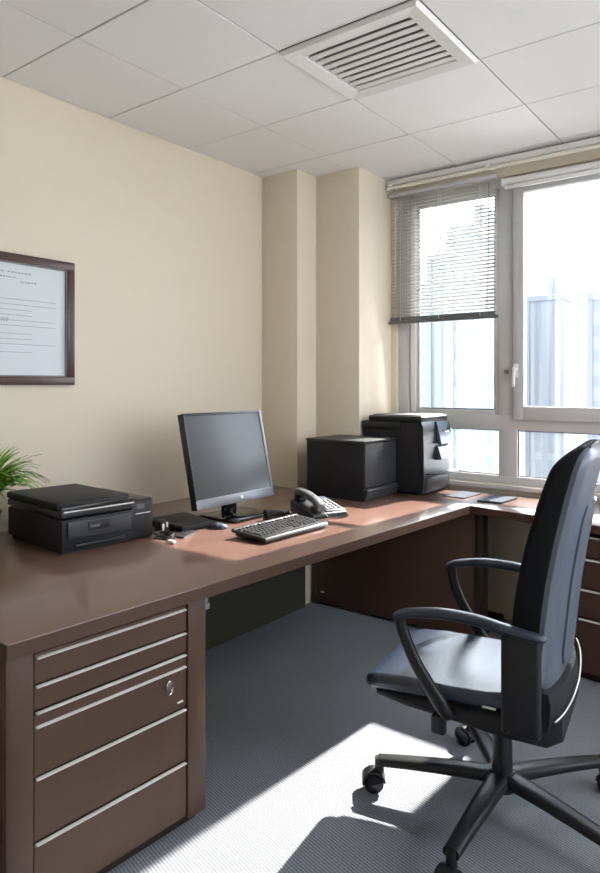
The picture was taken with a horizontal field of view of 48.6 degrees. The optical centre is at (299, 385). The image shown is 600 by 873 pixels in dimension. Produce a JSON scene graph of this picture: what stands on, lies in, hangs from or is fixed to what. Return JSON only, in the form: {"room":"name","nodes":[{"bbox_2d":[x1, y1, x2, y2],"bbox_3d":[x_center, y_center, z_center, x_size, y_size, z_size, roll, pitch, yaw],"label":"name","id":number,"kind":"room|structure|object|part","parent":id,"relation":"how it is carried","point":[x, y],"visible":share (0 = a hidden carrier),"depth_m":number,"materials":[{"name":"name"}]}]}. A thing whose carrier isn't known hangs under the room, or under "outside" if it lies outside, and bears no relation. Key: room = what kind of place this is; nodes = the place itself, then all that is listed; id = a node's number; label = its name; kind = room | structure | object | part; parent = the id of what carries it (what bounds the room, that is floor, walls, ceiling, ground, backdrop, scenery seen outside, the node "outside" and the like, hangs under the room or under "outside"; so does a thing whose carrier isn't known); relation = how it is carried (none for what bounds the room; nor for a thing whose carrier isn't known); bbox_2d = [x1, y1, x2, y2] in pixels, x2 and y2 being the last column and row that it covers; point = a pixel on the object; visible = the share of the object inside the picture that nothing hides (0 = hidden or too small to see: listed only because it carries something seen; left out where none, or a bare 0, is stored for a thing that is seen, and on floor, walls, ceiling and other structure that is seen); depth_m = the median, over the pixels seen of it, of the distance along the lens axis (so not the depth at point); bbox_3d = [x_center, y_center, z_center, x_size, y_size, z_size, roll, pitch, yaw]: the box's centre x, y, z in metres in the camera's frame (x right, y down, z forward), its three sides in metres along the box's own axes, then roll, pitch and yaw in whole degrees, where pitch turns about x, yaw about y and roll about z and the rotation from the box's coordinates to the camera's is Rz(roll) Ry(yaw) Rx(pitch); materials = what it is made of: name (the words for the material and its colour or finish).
{"room":"office","nodes":[
{"label":"office","id":0,"kind":"room"},
{"bbox_2d":[0,77,261,531],"bbox_3d":[-1.548,-0.035,2.747,0.150,2.850,5.700,0,0,37],"label":"wall","id":1,"kind":"structure","parent":0,"point":[163,238],"depth_m":3.46,"materials":[{"name":"beige paint"}]},
{"bbox_2d":[0,251,74,384],"bbox_3d":[-1.387,-0.297,2.813,0.025,0.585,0.980,0,0,37],"label":"framed certificate","id":2,"kind":"object","parent":1,"relation":"attached to","point":[37,294],"visible":1,"depth_m":3.06,"materials":[{"name":"grey paper"}]},
{"bbox_2d":[262,169,315,603],"bbox_3d":[0.095,0.015,4.545,0.290,2.750,0.750,0,0,37],"label":"wall column","id":3,"kind":"structure","parent":0,"point":[288,197],"depth_m":4.24,"materials":[{"name":"beige paint"}]},
{"bbox_2d":[0,0,599,180],"bbox_3d":[0.210,-1.369,1.285,4.413,0.022,5.493,0,0,37],"label":"ceiling","id":4,"kind":"structure","parent":0,"point":[242,104],"depth_m":2.96,"materials":[{"name":"tile"}]},
{"bbox_2d":[3,0,563,165],"bbox_3d":[0.210,-1.383,1.285,4.420,0.035,5.500,0,0,37],"label":"trim","id":5,"kind":"structure","parent":4,"relation":"attached to","point":[198,0],"depth_m":2.60,"materials":[{"name":"grey"}]},
{"bbox_2d":[279,0,477,100],"bbox_3d":[0.328,-1.391,2.737,0.622,0.098,0.551,0,0,37],"label":"ceiling vent","id":6,"kind":"object","parent":4,"relation":"in","point":[408,31],"visible":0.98,"depth_m":2.72,"materials":[{"name":"white plastic"}]},
{"bbox_2d":[316,50,445,79],"bbox_3d":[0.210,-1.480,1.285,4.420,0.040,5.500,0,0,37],"label":"trim","id":7,"kind":"structure","parent":6,"relation":"attached to","point":[442,50],"depth_m":3.01,"materials":[{"name":"grey metal"}]},
{"bbox_2d":[107,601,599,872],"bbox_3d":[0.226,1.450,1.305,4.720,0.120,5.850,0,0,37],"label":"floor","id":8,"kind":"structure","parent":0,"point":[294,721],"depth_m":2.34,"materials":[{"name":"carpet"}]},
{"bbox_2d":[0,599,204,872],"bbox_3d":[-0.742,1.036,2.087,0.608,0.707,0.652,0,0,40],"label":"base cabinet","id":9,"kind":"object","parent":8,"relation":"on","point":[102,734],"visible":0.88,"depth_m":1.86,"materials":[{"name":"brown wood"}]},
{"bbox_3d":[-0.933,1.030,1.868,0.600,0.695,0.072,0,0,40],"label":"panel","id":10,"kind":"part","parent":9,"relation":"part of","materials":[{"name":"brown wood"}]},
{"bbox_3d":[-0.532,1.264,1.907,0.032,0.172,0.502,0,0,40],"label":"drawer","id":11,"kind":"part","parent":9,"relation":"part of","materials":[{"name":"brown wood"}]},
{"bbox_3d":[-0.532,1.091,1.907,0.032,0.161,0.502,0,0,40],"label":"drawer","id":12,"kind":"part","parent":9,"relation":"part of","materials":[{"name":"brown wood"}]},
{"bbox_3d":[-0.532,0.924,1.907,0.032,0.161,0.502,0,0,40],"label":"drawer","id":13,"kind":"part","parent":9,"relation":"part of","materials":[{"name":"brown wood"}]},
{"bbox_3d":[-0.532,0.803,1.907,0.032,0.061,0.502,0,0,40],"label":"drawer","id":14,"kind":"part","parent":9,"relation":"part of","materials":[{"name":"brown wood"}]},
{"bbox_3d":[-0.532,0.728,1.907,0.032,0.079,0.502,0,0,40],"label":"drawer","id":15,"kind":"part","parent":9,"relation":"part of","materials":[{"name":"brown wood"}]},
{"bbox_3d":[-0.516,1.180,1.893,0.012,0.005,0.492,0,0,40],"label":"drawer pull","id":16,"kind":"part","parent":9,"relation":"part of","materials":[{"name":"silver metal"}]},
{"bbox_3d":[-0.516,1.012,1.893,0.012,0.005,0.492,0,0,40],"label":"drawer pull","id":17,"kind":"part","parent":9,"relation":"part of","materials":[{"name":"silver metal"}]},
{"bbox_3d":[-0.516,0.878,1.893,0.012,0.005,0.492,0,0,40],"label":"drawer pull","id":18,"kind":"part","parent":9,"relation":"part of","materials":[{"name":"silver metal"}]},
{"bbox_3d":[-0.516,0.842,1.893,0.012,0.005,0.492,0,0,40],"label":"drawer pull","id":19,"kind":"part","parent":9,"relation":"part of","materials":[{"name":"silver metal"}]},
{"bbox_3d":[-0.516,0.774,1.893,0.012,0.005,0.492,0,0,40],"label":"drawer pull","id":20,"kind":"part","parent":9,"relation":"part of","materials":[{"name":"silver metal"}]},
{"bbox_3d":[-0.516,0.700,1.893,0.012,0.005,0.492,0,0,40],"label":"drawer pull","id":21,"kind":"part","parent":9,"relation":"part of","materials":[{"name":"silver metal"}]},
{"bbox_3d":[-0.556,1.022,2.309,0.602,0.677,0.072,0,0,40],"label":"panel","id":22,"kind":"part","parent":9,"relation":"part of","materials":[{"name":"brown wood"}]},
{"bbox_2d":[0,486,599,661],"bbox_3d":[0.711,1.000,2.434,3.817,0.720,3.000,0,0,37],"label":"countertop","id":23,"kind":"structure","parent":9,"relation":"on","point":[49,599],"depth_m":2.53,"materials":[{"name":"brown wood"}]},
{"bbox_2d":[0,446,49,514],"bbox_3d":[-1.237,0.439,2.659,0.422,0.403,0.545,0,0,37],"label":"potted plant","id":24,"kind":"object","parent":23,"relation":"on","point":[6,477],"visible":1,"depth_m":2.69,"materials":[{"name":"green plant"}]},
{"bbox_2d":[7,484,152,553],"bbox_3d":[-0.925,0.543,2.812,0.475,0.194,0.424,0,0,42],"label":"printer","id":25,"kind":"object","parent":23,"relation":"on","point":[69,518],"visible":1,"depth_m":2.66,"materials":[{"name":"black plastic"}]},
{"bbox_3d":[-0.975,0.460,2.787,0.435,0.028,0.320,0,0,42],"label":"scanner lid","id":26,"kind":"part","parent":25,"relation":"part of","materials":[{"name":"black plastic"}]},
{"bbox_3d":[-0.825,0.470,2.655,0.094,0.017,0.318,0,0,42],"label":"control panel","id":27,"kind":"part","parent":25,"relation":"part of","materials":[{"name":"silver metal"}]},
{"bbox_3d":[-0.788,0.479,2.624,0.006,0.005,0.310,0,0,42],"label":"silver trim","id":28,"kind":"part","parent":25,"relation":"part of","materials":[{"name":"silver metal"}]},
{"bbox_2d":[74,535,124,547],"bbox_3d":[-0.822,0.612,2.654,0.110,0.013,0.220,0,0,42],"label":"paper tray","id":29,"kind":"object","parent":25,"relation":"on","point":[95,540],"depth_m":2.62,"materials":[{"name":"black plastic"}]},
{"bbox_3d":[-0.796,0.474,2.914,0.389,0.009,0.080,0,0,42],"label":"housing lid","id":30,"kind":"part","parent":25,"relation":"part of","materials":[{"name":"black plastic"}]},
{"bbox_3d":[-0.666,0.502,2.776,0.005,0.020,0.040,0,0,42],"label":"label plate","id":31,"kind":"part","parent":25,"relation":"part of","materials":[{"name":"grey plastic"}]},
{"bbox_2d":[155,519,168,532],"bbox_3d":[-0.601,0.613,2.900,0.044,0.055,0.063,0,0,-41],"label":"power adapter","id":32,"kind":"object","parent":23,"relation":"on","point":[160,524],"visible":0.81,"depth_m":2.88,"materials":[{"name":"black plastic"}]},
{"bbox_2d":[153,531,175,543],"bbox_3d":[-0.546,0.623,2.748,0.136,0.031,0.087,0,0,37],"label":"coiled cable","id":33,"kind":"object","parent":23,"relation":"on","point":[163,536],"visible":1,"depth_m":2.73,"materials":[{"name":"black plastic"}]},
{"bbox_2d":[167,530,196,537],"bbox_3d":[-0.516,0.636,2.865,0.100,0.008,0.130,0,0,17],"label":"notebook","id":34,"kind":"object","parent":23,"relation":"on","point":[178,534],"visible":0.8,"depth_m":2.85,"materials":[{"name":"grey paper"}]},
{"bbox_2d":[153,512,212,530],"bbox_3d":[-0.540,0.626,3.073,0.280,0.028,0.249,0,0,37],"label":"station","id":35,"kind":"object","parent":23,"relation":"on","point":[182,521],"visible":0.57,"depth_m":3.02,"materials":[{"name":"black plastic"}]},
{"bbox_2d":[207,522,227,528],"bbox_3d":[-0.372,0.625,2.990,0.096,0.025,0.060,0,0,2],"label":"computer mouse","id":36,"kind":"object","parent":23,"relation":"on","point":[217,525],"visible":1,"depth_m":2.97,"materials":[{"name":"black plastic"}]},
{"bbox_2d":[177,410,273,522],"bbox_3d":[-0.318,0.384,3.267,0.260,0.511,0.554,0,0,37],"label":"computer monitor","id":37,"kind":"object","parent":23,"relation":"on","point":[225,454],"visible":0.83,"depth_m":3.25,"materials":[{"name":"black plastic"}]},
{"bbox_3d":[-0.357,0.354,3.296,0.129,0.447,0.553,0,0,37],"label":"casing","id":38,"kind":"part","parent":37,"relation":"part of","materials":[{"name":"black plastic"}]},
{"bbox_3d":[-0.504,1.021,3.404,0.018,0.678,1.750,0,0,37],"label":"modesty panel","id":39,"kind":"part","parent":23,"relation":"part of","materials":[{"name":"grey laminate"}]},
{"bbox_2d":[263,509,289,519],"bbox_3d":[-0.112,0.614,3.215,0.146,0.052,0.036,0,0,-41],"label":"stapler","id":40,"kind":"object","parent":23,"relation":"on","point":[268,514],"visible":0.88,"depth_m":3.19,"materials":[{"name":"black plastic"}]},
{"bbox_2d":[231,514,327,542],"bbox_3d":[-0.080,0.617,2.903,0.196,0.037,0.428,0,0,39],"label":"keyboard","id":41,"kind":"object","parent":23,"relation":"on","point":[267,531],"visible":1,"depth_m":2.85,"materials":[{"name":"black plastic"}]},
{"bbox_3d":[-0.006,0.622,2.843,0.006,0.008,0.420,0,0,39],"label":"edge trim","id":42,"kind":"part","parent":41,"relation":"part of","materials":[{"name":"silver metal"}]},
{"bbox_2d":[290,488,348,518],"bbox_3d":[0.102,0.578,3.307,0.205,0.125,0.267,0,0,-31],"label":"desk phone","id":43,"kind":"object","parent":23,"relation":"on","point":[314,506],"visible":0.99,"depth_m":3.27,"materials":[{"name":"grey plastic"}]},
{"bbox_3d":[0.128,0.592,3.343,0.110,0.044,0.191,0,0,-31],"label":"plate","id":44,"kind":"part","parent":43,"relation":"part of","materials":[{"name":"grey plastic"}]},
{"bbox_3d":[0.176,0.616,3.228,0.154,0.045,0.056,0,0,-31],"label":"coiled cord","id":45,"kind":"part","parent":43,"relation":"part of","materials":[{"name":"black plastic"}]},
{"bbox_2d":[306,435,398,501],"bbox_3d":[0.310,0.472,3.918,0.420,0.335,0.361,0,0,37],"label":"storage box","id":46,"kind":"object","parent":23,"relation":"on","point":[346,467],"visible":1,"depth_m":3.78,"materials":[{"name":"black plastic"}]},
{"bbox_3d":[0.305,0.312,3.921,0.408,0.014,0.361,0,0,37],"label":"lid","id":47,"kind":"part","parent":46,"relation":"part of","materials":[{"name":"grey plastic"}]},
{"bbox_3d":[0.460,0.442,3.805,0.014,0.241,0.347,0,0,37],"label":"door","id":48,"kind":"part","parent":46,"relation":"part of","materials":[{"name":"grey plastic"}]},
{"bbox_3d":[0.466,0.603,3.800,0.030,0.062,0.347,0,0,37],"label":"drawer","id":49,"kind":"part","parent":46,"relation":"part of","materials":[{"name":"grey plastic"}]},
{"bbox_2d":[362,412,464,494],"bbox_3d":[0.703,0.406,4.093,0.545,0.468,0.353,0,0,37],"label":"printer","id":50,"kind":"object","parent":23,"relation":"on","point":[424,451],"visible":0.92,"depth_m":3.96,"materials":[{"name":"black plastic"}]},
{"bbox_3d":[0.671,0.194,4.118,0.363,0.032,0.351,0,0,37],"label":"scanner lid","id":51,"kind":"part","parent":50,"relation":"part of","materials":[{"name":"black plastic"}]},
{"bbox_3d":[0.827,0.578,4.004,0.012,0.085,0.305,0,0,37],"label":"paper drawer","id":52,"kind":"part","parent":50,"relation":"part of","materials":[{"name":"grey plastic"}]},
{"bbox_3d":[0.883,0.285,4.064,0.044,0.140,0.170,0,0,37],"label":"control panel","id":53,"kind":"part","parent":50,"relation":"part of","materials":[{"name":"black plastic"}]},
{"bbox_2d":[426,469,464,474],"bbox_3d":[0.867,0.512,3.966,0.130,0.020,0.275,0,0,37],"label":"tray","id":54,"kind":"object","parent":50,"relation":"on","point":[428,471],"depth_m":3.93,"materials":[{"name":"grey plastic"}]},
{"bbox_2d":[443,491,480,498],"bbox_3d":[0.953,0.637,3.898,0.136,0.006,0.231,0,0,41],"label":"folder","id":55,"kind":"object","parent":23,"relation":"on","point":[460,494],"visible":1,"depth_m":3.89,"materials":[{"name":"grey paper"}]},
{"bbox_2d":[477,495,517,503],"bbox_3d":[1.105,0.635,3.721,0.136,0.010,0.234,0,0,41],"label":"notepad","id":56,"kind":"object","parent":23,"relation":"on","point":[496,499],"visible":1,"depth_m":3.69,"materials":[{"name":"grey paper"}]},
{"bbox_2d":[314,513,503,634],"bbox_3d":[0.660,1.036,4.070,1.125,0.707,0.440,0,0,37],"label":"panel","id":57,"kind":"object","parent":8,"relation":"on","point":[408,570],"visible":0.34,"depth_m":3.81,"materials":[{"name":"brown wood"}]},
{"bbox_3d":[0.983,1.036,3.599,0.040,0.707,0.080,0,0,37],"label":"panel","id":58,"kind":"part","parent":57,"relation":"part of","materials":[{"name":"black"}]},
{"bbox_2d":[362,439,599,872],"bbox_3d":[0.622,0.781,2.145,0.878,1.218,0.866,0,0,29],"label":"office chair","id":59,"kind":"object","parent":8,"relation":"on","point":[522,685],"visible":1,"depth_m":1.97,"materials":[{"name":"black leather"}]},
{"bbox_2d":[362,765,385,785],"bbox_3d":[0.254,1.340,2.291,0.080,0.056,0.048,0,0,4],"label":"caster wheel","id":60,"kind":"object","parent":59,"relation":"attached to","point":[372,775],"depth_m":2.27,"materials":[{"name":"black plastic"}]},
{"bbox_2d":[366,629,500,709],"bbox_3d":[0.539,0.934,2.229,0.512,0.084,0.484,0,0,29],"label":"seat cushion","id":61,"kind":"object","parent":59,"relation":"on","point":[466,668],"depth_m":2.13,"materials":[{"name":"black fabric"}]},
{"bbox_3d":[0.462,1.035,2.098,0.045,0.060,0.167,0,0,31],"label":"height lever","id":62,"kind":"part","parent":59,"relation":"part of","materials":[{"name":"black plastic"}]},
{"bbox_2d":[433,861,461,872],"bbox_3d":[0.404,1.340,1.823,0.080,0.056,0.048,0,0,-42],"label":"caster wheel","id":63,"kind":"object","parent":59,"relation":"attached to","point":[444,866],"depth_m":1.82,"materials":[{"name":"black plastic"}]},
{"bbox_2d":[454,724,473,740],"bbox_3d":[0.647,1.340,2.583,0.048,0.056,0.080,0,0,-40],"label":"caster wheel","id":64,"kind":"object","parent":59,"relation":"attached to","point":[462,733],"depth_m":2.57,"materials":[{"name":"black plastic"}]},
{"bbox_3d":[0.485,0.691,1.949,0.450,0.060,0.059,0,0,29],"label":"armrest","id":65,"kind":"part","parent":59,"relation":"part of","materials":[{"name":"grey plastic"}]},
{"bbox_3d":[0.750,0.667,2.422,0.450,0.060,0.059,0,0,29],"label":"armrest","id":66,"kind":"part","parent":59,"relation":"part of","materials":[{"name":"grey plastic"}]},
{"bbox_3d":[0.808,0.584,2.079,0.215,0.823,0.470,0,0,29],"label":"backrest","id":67,"kind":"part","parent":59,"relation":"part of","materials":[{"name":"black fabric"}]},
{"bbox_2d":[574,533,599,682],"bbox_3d":[1.794,1.036,3.032,0.900,0.707,0.508,0,0,45],"label":"base cabinet","id":68,"kind":"object","parent":8,"relation":"on","point":[587,632],"visible":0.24,"depth_m":3.12,"materials":[{"name":"brown wood"}]},
{"bbox_3d":[1.484,1.026,3.346,0.018,0.687,0.500,0,0,45],"label":"panel","id":69,"kind":"part","parent":68,"relation":"part of","materials":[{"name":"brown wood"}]},
{"bbox_3d":[1.632,1.224,2.868,0.860,0.253,0.030,0,0,45],"label":"drawer","id":70,"kind":"part","parent":68,"relation":"part of","materials":[{"name":"brown wood"}]},
{"bbox_3d":[1.632,1.024,2.868,0.860,0.133,0.030,0,0,45],"label":"drawer","id":71,"kind":"part","parent":68,"relation":"part of","materials":[{"name":"brown wood"}]},
{"bbox_3d":[1.620,1.103,2.856,0.840,0.008,0.012,0,0,45],"label":"drawer pull","id":72,"kind":"part","parent":68,"relation":"part of","materials":[{"name":"silver metal"}]},
{"bbox_3d":[1.620,0.963,2.856,0.840,0.008,0.012,0,0,45],"label":"drawer pull","id":73,"kind":"part","parent":68,"relation":"part of","materials":[{"name":"silver metal"}]},
{"bbox_3d":[1.632,0.881,2.868,0.860,0.138,0.030,0,0,45],"label":"drawer","id":74,"kind":"part","parent":68,"relation":"part of","materials":[{"name":"brown wood"}]},
{"bbox_3d":[1.620,0.818,2.856,0.840,0.008,0.012,0,0,45],"label":"drawer pull","id":75,"kind":"part","parent":68,"relation":"part of","materials":[{"name":"silver metal"}]},
{"bbox_3d":[1.632,0.755,2.868,0.860,0.100,0.030,0,0,45],"label":"drawer","id":76,"kind":"part","parent":68,"relation":"part of","materials":[{"name":"brown wood"}]},
{"bbox_2d":[316,167,390,436],"bbox_3d":[0.401,0.015,4.437,0.331,2.750,0.550,0,0,37],"label":"wall pier","id":77,"kind":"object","parent":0,"point":[353,206],"visible":0.45,"depth_m":4.23,"materials":[{"name":"beige paint"}]},
{"bbox_2d":[386,136,599,619],"bbox_3d":[2.150,-0.035,3.324,3.800,2.850,0.305,0,0,37],"label":"wall","id":78,"kind":"structure","parent":0,"point":[507,539],"depth_m":3.98,"materials":[{"name":"beige paint"}]},
{"bbox_2d":[389,174,497,324],"bbox_3d":[0.881,-0.832,4.167,0.729,0.853,0.054,0,0,37],"label":"blind","id":79,"kind":"object","parent":78,"relation":"attached to","point":[440,317],"visible":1,"depth_m":4.15,"materials":[{"name":"grey metal"}]},
{"bbox_3d":[0.883,-0.426,4.170,0.729,0.043,0.034,0,0,37],"label":"rail","id":80,"kind":"part","parent":79,"relation":"part of","materials":[{"name":"grey plastic"}]},
{"bbox_3d":[1.117,-0.830,3.960,0.019,0.760,0.010,0,0,37],"label":"pull cord","id":81,"kind":"part","parent":79,"relation":"part of","materials":[{"name":"grey plastic"}]},
{"bbox_3d":[2.089,-1.311,3.244,3.780,0.068,0.103,0,0,37],"label":"curtain rail","id":82,"kind":"part","parent":78,"relation":"part of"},
{"bbox_2d":[399,160,599,492],"bbox_3d":[1.209,-0.330,4.003,1.400,1.840,0.132,0,0,37],"label":"window","id":83,"kind":"structure","parent":78,"relation":"in","point":[510,416],"depth_m":4.00,"materials":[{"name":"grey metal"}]},
{"bbox_3d":[0.977,-0.510,4.226,0.610,1.370,0.038,0,0,37],"label":"sash","id":84,"kind":"part","parent":83,"relation":"part of","materials":[{"name":"grey metal"}]},
{"bbox_3d":[1.252,-0.052,3.897,0.016,0.115,0.014,0,0,37],"label":"handle","id":85,"kind":"part","parent":83,"relation":"part of","materials":[{"name":"white plastic"}]},
{"bbox_3d":[1.266,-0.090,3.916,0.028,0.080,0.040,0,0,37],"label":"handle","id":86,"kind":"part","parent":83,"relation":"part of","materials":[{"name":"white plastic"}]},
{"bbox_3d":[1.514,-0.497,3.784,0.590,1.395,0.052,0,0,37],"label":"sash","id":87,"kind":"part","parent":83,"relation":"part of","materials":[{"name":"grey metal"}]},
{"bbox_2d":[501,161,599,189],"bbox_3d":[1.466,-1.194,3.746,0.664,0.067,0.058,0,0,37],"label":"roller blind","id":88,"kind":"object","parent":78,"relation":"attached to","point":[542,177],"visible":1,"depth_m":3.75,"materials":[{"name":"white plastic"}]},
{"label":"outside","id":89,"kind":"structure","parent":0,"visible":0},
{"bbox_3d":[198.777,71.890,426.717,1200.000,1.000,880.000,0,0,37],"label":"ground","id":90,"kind":"structure","parent":89,"visible":0},
{"bbox_2d":[421,286,426,406],"bbox_3d":[34.424,22.686,173.527,6.705,97.407,18.650,0,0,37],"label":"tower block","id":91,"kind":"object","parent":90,"relation":"on","point":[423,325],"visible":0.02,"depth_m":165.12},
{"bbox_2d":[427,237,446,407],"bbox_3d":[25.600,23.679,108.634,3.627,95.421,14.650,0,0,37],"label":"tower block","id":92,"kind":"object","parent":90,"relation":"on","point":[436,331],"visible":0.09,"depth_m":103.23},
{"bbox_2d":[447,204,522,475],"bbox_3d":[22.887,25.021,80.550,3.438,92.739,16.650,0,0,37],"label":"tower block","id":93,"kind":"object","parent":90,"relation":"on","point":[470,343],"visible":0.32,"depth_m":74.59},
{"bbox_2d":[523,275,530,475],"bbox_3d":[40.340,22.612,131.346,4.466,97.555,18.650,0,0,37],"label":"tower block","id":94,"kind":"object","parent":90,"relation":"on","point":[528,278],"visible":0.07,"depth_m":135.06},
{"bbox_2d":[525,277,586,477],"bbox_3d":[44.558,26.545,114.321,6.336,89.691,16.650,0,0,37],"label":"tower block","id":95,"kind":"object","parent":90,"relation":"on","point":[556,321],"visible":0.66,"depth_m":108.68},
{"bbox_2d":[586,292,599,481],"bbox_3d":[45.314,28.003,91.136,6.495,86.774,20.650,0,0,37],"label":"tower block","id":96,"kind":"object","parent":90,"relation":"on","point":[593,299],"visible":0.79,"depth_m":84.50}
]}

